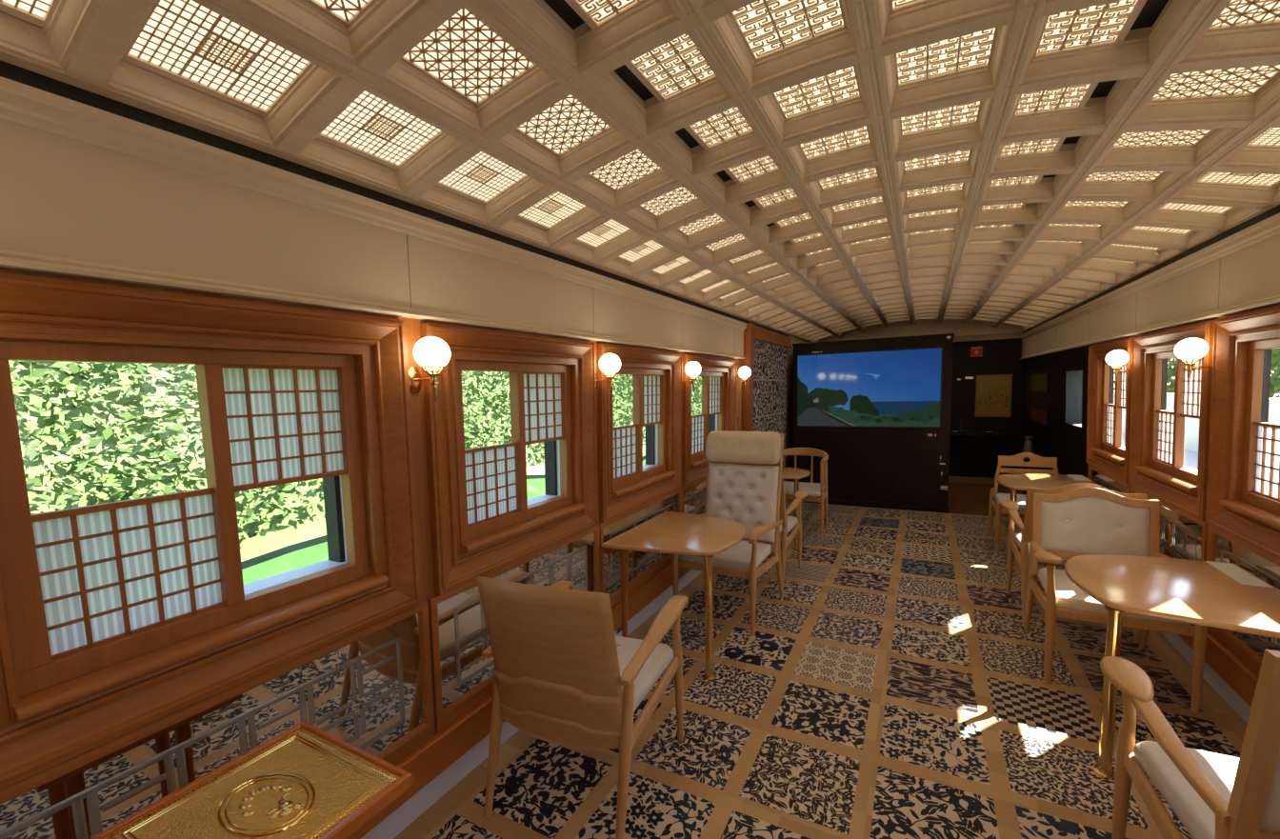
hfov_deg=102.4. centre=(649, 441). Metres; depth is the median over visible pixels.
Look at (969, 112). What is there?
recessed light
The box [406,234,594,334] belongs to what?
trim
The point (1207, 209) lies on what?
light
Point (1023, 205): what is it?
recessed light
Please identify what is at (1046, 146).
recessed light
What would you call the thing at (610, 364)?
wall lamp
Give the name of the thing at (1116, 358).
wall lamp
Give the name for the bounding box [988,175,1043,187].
recessed light
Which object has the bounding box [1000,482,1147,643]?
armchair
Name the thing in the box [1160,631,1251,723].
baseboard
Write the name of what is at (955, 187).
recessed light
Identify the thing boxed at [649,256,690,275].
light
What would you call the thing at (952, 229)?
recessed light
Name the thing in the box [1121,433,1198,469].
platform
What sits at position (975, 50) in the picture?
recessed light
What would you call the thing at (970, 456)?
wall
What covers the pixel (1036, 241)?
light
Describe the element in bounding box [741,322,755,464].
post
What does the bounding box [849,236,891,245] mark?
recessed light
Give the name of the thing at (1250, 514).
window
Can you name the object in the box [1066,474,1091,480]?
menu card
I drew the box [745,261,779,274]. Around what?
light
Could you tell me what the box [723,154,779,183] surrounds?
recessed light
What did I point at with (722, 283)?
light
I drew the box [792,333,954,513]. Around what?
media cabinet
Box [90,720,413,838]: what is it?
side table
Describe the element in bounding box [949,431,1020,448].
countertop
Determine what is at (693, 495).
mirror
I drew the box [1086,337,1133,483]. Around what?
window
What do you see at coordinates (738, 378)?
window
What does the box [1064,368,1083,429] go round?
window
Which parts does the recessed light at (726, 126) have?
panel frame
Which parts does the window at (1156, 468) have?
frame, sill, sash, sill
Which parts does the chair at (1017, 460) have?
leg, post, leg, seat frame, seat, rail, rail, post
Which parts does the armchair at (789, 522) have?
frame, leg, seat, seat frame, armrest, leg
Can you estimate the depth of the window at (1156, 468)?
2.98 m
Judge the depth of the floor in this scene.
2.33 m
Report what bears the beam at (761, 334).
attached to the wall at (412, 326)
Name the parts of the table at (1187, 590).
leg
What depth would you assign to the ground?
8.88 m
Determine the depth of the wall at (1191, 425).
10.83 m
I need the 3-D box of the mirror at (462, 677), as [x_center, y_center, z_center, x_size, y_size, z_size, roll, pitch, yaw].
[-0.543,0.771,2.382,0.038,0.520,1.108,1,7,28]
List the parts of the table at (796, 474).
leg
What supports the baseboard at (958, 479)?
attached to the wall at (970, 456)
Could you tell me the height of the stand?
0.590 m
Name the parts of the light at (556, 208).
panel frame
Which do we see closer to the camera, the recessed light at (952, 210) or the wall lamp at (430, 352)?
the wall lamp at (430, 352)
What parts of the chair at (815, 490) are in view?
seat, rail, seat frame, leg, leg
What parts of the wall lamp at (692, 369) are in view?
globe, stem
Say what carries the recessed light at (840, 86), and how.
in the ceiling
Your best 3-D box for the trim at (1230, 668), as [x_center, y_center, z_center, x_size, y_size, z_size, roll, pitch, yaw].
[2.073,1.148,1.268,0.050,0.146,7.120,1,7,28]
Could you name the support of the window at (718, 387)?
in the wall at (412, 326)
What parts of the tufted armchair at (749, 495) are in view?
leg, leg, seat, seat frame, backrest, frame, leg, armrest, leg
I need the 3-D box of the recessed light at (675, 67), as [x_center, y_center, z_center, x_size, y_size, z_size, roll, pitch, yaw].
[0.062,-1.054,1.427,0.208,0.038,0.294,1,7,28]
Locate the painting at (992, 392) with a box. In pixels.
[974,374,1012,417]
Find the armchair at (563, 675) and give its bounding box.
[476,576,688,838]
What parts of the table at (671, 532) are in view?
wooden leg, leg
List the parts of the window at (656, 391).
sash, sill, sill, frame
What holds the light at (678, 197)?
attached to the ceiling
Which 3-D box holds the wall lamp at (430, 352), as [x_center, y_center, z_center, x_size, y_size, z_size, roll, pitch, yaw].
[-0.745,-0.244,1.734,0.160,0.216,0.116,1,7,28]
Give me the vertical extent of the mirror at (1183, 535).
0.520 m
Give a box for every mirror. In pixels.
[0,600,435,838]
[426,524,599,733]
[598,487,682,606]
[681,477,707,514]
[1087,464,1130,493]
[1129,485,1207,560]
[1206,523,1279,674]
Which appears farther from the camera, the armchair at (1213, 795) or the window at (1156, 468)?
the window at (1156, 468)
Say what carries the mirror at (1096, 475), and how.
attached to the wall at (1064, 442)
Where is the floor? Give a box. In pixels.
[393,481,1247,838]
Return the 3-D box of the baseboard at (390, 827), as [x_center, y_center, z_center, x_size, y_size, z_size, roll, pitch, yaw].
[-0.602,1.252,2.337,0.016,0.121,6.490,1,7,28]
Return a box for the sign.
[970,346,982,357]
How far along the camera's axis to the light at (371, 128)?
1.47 m
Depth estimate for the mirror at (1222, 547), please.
2.24 m
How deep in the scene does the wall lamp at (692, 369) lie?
3.65 m
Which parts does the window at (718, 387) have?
sill, sash, frame, sill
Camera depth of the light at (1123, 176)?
2.18 m
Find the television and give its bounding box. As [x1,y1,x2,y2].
[796,345,943,428]
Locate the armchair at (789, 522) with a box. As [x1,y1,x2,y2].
[715,478,808,588]
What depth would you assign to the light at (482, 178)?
1.81 m
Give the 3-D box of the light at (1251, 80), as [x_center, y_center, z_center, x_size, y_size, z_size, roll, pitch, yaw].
[1.616,-1.043,1.455,0.268,0.067,0.294,1,7,28]
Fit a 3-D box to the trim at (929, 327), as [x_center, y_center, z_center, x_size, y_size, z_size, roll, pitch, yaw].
[3.973,-1.694,7.793,2.820,0.275,0.050,1,7,28]
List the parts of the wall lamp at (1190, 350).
stem, globe, arm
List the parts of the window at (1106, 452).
sill, frame, sash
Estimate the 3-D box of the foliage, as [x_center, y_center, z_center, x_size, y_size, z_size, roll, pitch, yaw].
[0.449,-2.921,17.620,4.858,5.610,56.000,1,7,28]
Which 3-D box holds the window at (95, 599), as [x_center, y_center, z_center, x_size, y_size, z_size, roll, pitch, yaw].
[-1.136,0.136,1.346,0.238,0.979,1.045,1,7,28]
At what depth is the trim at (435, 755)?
1.98 m
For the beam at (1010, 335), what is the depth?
7.31 m
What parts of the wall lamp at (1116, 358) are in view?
stem, globe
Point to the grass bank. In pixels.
(535, 488)
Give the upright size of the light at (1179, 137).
0.067 m
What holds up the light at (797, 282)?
attached to the ceiling
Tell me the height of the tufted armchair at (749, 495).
1.210 m
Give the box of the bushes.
[1113,347,1279,398]
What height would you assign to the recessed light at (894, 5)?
0.026 m
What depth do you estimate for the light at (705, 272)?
3.51 m
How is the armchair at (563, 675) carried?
on the floor
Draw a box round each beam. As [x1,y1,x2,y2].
[754,325,791,347]
[953,332,1022,341]
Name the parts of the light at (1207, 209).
panel frame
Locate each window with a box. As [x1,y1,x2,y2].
[0,272,421,789]
[420,322,598,595]
[596,343,682,522]
[681,353,737,486]
[735,372,741,431]
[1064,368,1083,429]
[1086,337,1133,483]
[1128,320,1214,520]
[1205,305,1279,559]
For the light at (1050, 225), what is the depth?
2.86 m
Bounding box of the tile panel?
[752,340,788,467]
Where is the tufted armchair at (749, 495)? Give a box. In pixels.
[672,430,784,636]
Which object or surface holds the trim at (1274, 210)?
attached to the wall at (1064, 442)
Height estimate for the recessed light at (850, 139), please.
0.026 m
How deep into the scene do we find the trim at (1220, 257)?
2.43 m
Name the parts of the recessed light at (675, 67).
panel frame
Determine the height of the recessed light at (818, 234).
0.038 m
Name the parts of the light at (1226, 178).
panel frame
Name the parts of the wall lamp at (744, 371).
globe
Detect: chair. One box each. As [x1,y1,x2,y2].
[766,447,828,536]
[988,452,1059,553]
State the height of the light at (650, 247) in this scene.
0.086 m
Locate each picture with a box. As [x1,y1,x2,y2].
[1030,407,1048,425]
[1031,373,1049,392]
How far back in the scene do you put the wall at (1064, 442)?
5.31 m
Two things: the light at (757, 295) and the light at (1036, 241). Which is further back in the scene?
the light at (757, 295)
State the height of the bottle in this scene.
0.246 m
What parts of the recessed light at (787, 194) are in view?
panel frame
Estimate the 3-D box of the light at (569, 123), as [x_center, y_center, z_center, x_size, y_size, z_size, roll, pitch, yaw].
[-0.272,-1.004,1.610,0.268,0.067,0.294,1,7,28]
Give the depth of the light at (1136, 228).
2.69 m
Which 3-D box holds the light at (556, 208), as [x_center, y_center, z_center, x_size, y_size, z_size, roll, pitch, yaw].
[-0.407,-0.968,2.110,0.264,0.086,0.294,1,7,28]
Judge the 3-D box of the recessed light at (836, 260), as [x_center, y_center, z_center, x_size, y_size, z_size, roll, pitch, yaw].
[1.277,-1.324,3.722,0.208,0.038,0.294,1,7,28]
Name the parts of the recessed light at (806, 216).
panel frame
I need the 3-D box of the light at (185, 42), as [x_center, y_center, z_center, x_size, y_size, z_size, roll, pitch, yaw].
[-0.928,-0.852,1.127,0.264,0.086,0.294,1,7,28]
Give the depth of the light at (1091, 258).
3.37 m
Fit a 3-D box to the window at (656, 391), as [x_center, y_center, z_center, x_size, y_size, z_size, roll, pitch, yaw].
[-0.097,-0.095,3.308,0.238,0.979,1.055,1,7,28]
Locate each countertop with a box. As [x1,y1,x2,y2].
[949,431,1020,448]
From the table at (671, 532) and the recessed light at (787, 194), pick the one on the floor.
the table at (671, 532)
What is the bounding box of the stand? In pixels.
[1022,459,1029,494]
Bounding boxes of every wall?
[0,267,808,730]
[901,320,1022,478]
[1021,303,1279,498]
[1113,390,1279,452]
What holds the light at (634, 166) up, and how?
attached to the ceiling
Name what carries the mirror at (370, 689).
attached to the wall at (412, 326)
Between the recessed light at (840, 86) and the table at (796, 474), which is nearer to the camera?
the recessed light at (840, 86)
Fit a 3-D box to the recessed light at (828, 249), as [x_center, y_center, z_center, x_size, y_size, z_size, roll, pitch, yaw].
[1.104,-1.285,3.394,0.208,0.038,0.294,1,7,28]
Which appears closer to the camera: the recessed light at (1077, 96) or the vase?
the recessed light at (1077, 96)
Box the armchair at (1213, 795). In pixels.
[1100,649,1279,838]
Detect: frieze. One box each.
[0,76,747,359]
[1020,212,1279,359]
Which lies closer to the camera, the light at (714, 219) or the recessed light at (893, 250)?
the light at (714, 219)
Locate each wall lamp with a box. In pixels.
[408,336,450,401]
[595,353,620,394]
[681,360,700,391]
[736,366,750,389]
[1105,349,1131,382]
[1174,338,1212,382]
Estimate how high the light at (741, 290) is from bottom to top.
0.086 m
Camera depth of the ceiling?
1.65 m
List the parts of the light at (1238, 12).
panel frame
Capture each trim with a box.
[0,60,788,337]
[345,562,690,838]
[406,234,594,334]
[819,319,1022,341]
[1022,204,1279,333]
[1088,257,1220,329]
[1178,630,1259,707]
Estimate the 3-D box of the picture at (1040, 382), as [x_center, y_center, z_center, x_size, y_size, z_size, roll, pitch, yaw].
[4.634,-0.704,6.110,0.026,0.210,0.920,1,7,28]
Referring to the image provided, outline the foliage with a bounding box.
[8,360,701,561]
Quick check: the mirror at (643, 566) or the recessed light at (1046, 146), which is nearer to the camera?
the recessed light at (1046, 146)
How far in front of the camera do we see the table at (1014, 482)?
4.17 m
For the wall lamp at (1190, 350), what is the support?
attached to the wall at (1064, 442)
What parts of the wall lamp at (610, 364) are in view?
arm, globe, stem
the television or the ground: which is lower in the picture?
the ground
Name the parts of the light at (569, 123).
panel frame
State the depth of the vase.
5.95 m
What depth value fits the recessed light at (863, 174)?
2.33 m
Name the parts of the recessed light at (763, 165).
panel frame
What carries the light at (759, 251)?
attached to the ceiling
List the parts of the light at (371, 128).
panel frame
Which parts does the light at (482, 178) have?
panel frame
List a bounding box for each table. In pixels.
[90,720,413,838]
[601,511,745,680]
[781,466,810,550]
[996,473,1101,572]
[1064,554,1279,779]
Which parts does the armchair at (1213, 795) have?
leg, seat frame, armrest, seat, leg, frame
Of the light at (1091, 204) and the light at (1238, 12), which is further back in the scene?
the light at (1091, 204)
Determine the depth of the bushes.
15.30 m
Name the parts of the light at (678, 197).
panel frame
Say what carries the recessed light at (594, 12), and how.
in the ceiling
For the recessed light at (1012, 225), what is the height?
0.038 m
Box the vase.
[1022,436,1033,459]
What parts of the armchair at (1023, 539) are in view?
leg, armrest, leg, seat frame, seat, frame, leg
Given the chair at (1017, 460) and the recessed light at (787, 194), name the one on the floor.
the chair at (1017, 460)
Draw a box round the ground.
[241,455,645,569]
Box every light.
[0,0,55,26]
[121,0,311,116]
[303,0,374,25]
[316,90,442,169]
[400,6,536,106]
[434,151,527,204]
[514,94,611,157]
[515,191,586,230]
[564,0,644,29]
[572,219,630,249]
[586,148,661,191]
[616,240,664,263]
[624,33,716,101]
[638,185,698,217]
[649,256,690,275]
[676,213,725,236]
[676,269,712,285]
[684,106,753,149]
[699,280,730,293]
[703,233,747,251]
[718,288,744,299]
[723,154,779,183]
[727,249,764,263]
[729,0,846,59]
[732,295,758,305]
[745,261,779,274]
[752,187,797,208]
[760,272,790,282]
[771,65,861,119]
[773,281,799,290]
[774,212,812,228]
[789,232,823,243]
[798,125,871,159]
[803,247,832,256]
[814,260,839,266]
[817,166,879,190]
[830,196,883,213]
[841,218,888,230]
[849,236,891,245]
[857,249,894,257]
[889,0,929,11]
[894,26,998,86]
[899,100,982,136]
[902,148,972,171]
[905,182,964,198]
[907,208,959,219]
[909,227,955,235]
[910,243,951,248]
[969,240,1004,243]
[974,223,1015,228]
[980,202,1027,210]
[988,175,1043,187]
[998,137,1065,158]
[1013,81,1099,116]
[1033,0,1146,57]
[1036,240,1083,243]
[1048,223,1103,227]
[1064,200,1130,207]
[1084,171,1166,181]
[1091,258,1137,263]
[1109,243,1162,250]
[1111,128,1216,148]
[1131,225,1196,235]
[1150,64,1279,100]
[1159,202,1238,214]
[1196,172,1279,186]
[1208,0,1279,29]
[1246,127,1279,147]
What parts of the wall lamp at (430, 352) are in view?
arm, globe, stem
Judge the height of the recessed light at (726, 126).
0.038 m
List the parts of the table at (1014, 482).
leg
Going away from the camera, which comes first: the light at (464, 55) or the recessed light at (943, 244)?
the light at (464, 55)
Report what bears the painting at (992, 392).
attached to the wall at (970, 456)
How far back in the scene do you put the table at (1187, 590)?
1.96 m
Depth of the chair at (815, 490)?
5.42 m
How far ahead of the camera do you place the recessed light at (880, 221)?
3.01 m
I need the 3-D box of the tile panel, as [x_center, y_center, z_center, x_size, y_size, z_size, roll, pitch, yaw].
[1.375,-0.120,5.961,0.075,1.998,1.711,1,7,28]
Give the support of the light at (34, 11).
attached to the ceiling
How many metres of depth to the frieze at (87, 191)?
1.32 m
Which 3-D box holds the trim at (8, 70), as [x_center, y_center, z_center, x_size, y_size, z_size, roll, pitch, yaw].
[-0.173,-0.921,2.913,0.013,0.044,8.350,1,7,28]
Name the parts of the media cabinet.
cabinet door, cabinet door, cabinet door, handle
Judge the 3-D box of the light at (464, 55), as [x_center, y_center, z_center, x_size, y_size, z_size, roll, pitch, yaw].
[-0.446,-0.966,1.282,0.268,0.067,0.294,1,7,28]
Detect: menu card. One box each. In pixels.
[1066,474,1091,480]
[1205,560,1272,587]
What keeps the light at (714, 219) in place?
attached to the ceiling
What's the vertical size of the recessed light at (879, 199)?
0.026 m
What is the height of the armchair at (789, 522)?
0.910 m
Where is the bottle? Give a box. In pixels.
[958,416,963,432]
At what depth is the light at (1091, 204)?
2.52 m
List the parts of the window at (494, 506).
sash, sill, sill, frame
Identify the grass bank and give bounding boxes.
[241,459,645,584]
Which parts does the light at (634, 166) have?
panel frame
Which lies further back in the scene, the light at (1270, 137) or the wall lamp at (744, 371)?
the wall lamp at (744, 371)
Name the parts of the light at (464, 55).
panel frame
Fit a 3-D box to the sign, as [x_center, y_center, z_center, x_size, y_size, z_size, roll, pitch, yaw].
[4.736,-1.307,7.455,0.148,0.140,0.012,1,7,28]
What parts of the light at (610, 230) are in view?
panel frame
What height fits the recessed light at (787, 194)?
0.038 m
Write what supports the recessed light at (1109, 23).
in the ceiling
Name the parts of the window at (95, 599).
sash, sill, sill, frame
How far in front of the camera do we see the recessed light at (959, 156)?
2.16 m
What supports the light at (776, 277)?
attached to the ceiling
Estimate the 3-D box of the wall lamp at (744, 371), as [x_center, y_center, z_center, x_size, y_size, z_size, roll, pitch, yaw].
[0.857,-0.588,4.761,0.160,0.216,0.116,1,7,28]
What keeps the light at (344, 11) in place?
attached to the ceiling
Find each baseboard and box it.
[360,569,701,838]
[948,476,999,484]
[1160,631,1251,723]
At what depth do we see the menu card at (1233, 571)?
2.13 m
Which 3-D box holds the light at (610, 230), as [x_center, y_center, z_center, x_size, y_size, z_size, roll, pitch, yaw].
[-0.234,-1.006,2.438,0.264,0.086,0.294,1,7,28]
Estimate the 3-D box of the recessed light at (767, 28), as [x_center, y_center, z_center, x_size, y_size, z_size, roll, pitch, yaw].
[0.342,-1.070,1.277,0.270,0.026,0.294,1,7,28]
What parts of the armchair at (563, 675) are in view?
leg, armrest, backrest, rail, rail, seat frame, leg, seat, armrest, leg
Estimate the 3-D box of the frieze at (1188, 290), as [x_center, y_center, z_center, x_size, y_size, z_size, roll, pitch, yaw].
[2.761,-0.782,2.598,0.056,0.338,10.500,1,7,28]
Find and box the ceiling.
[0,0,1279,342]
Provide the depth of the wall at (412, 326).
1.79 m
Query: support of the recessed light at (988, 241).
in the ceiling
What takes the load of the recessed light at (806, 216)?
in the ceiling
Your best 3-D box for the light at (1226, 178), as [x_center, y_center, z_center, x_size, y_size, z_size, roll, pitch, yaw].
[2.277,-1.030,1.955,0.264,0.086,0.294,1,7,28]
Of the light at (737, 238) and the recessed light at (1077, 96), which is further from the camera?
the light at (737, 238)
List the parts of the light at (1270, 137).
panel frame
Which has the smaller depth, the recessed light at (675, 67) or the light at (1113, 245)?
the recessed light at (675, 67)
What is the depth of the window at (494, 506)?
2.26 m
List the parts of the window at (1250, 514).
sill, sash, frame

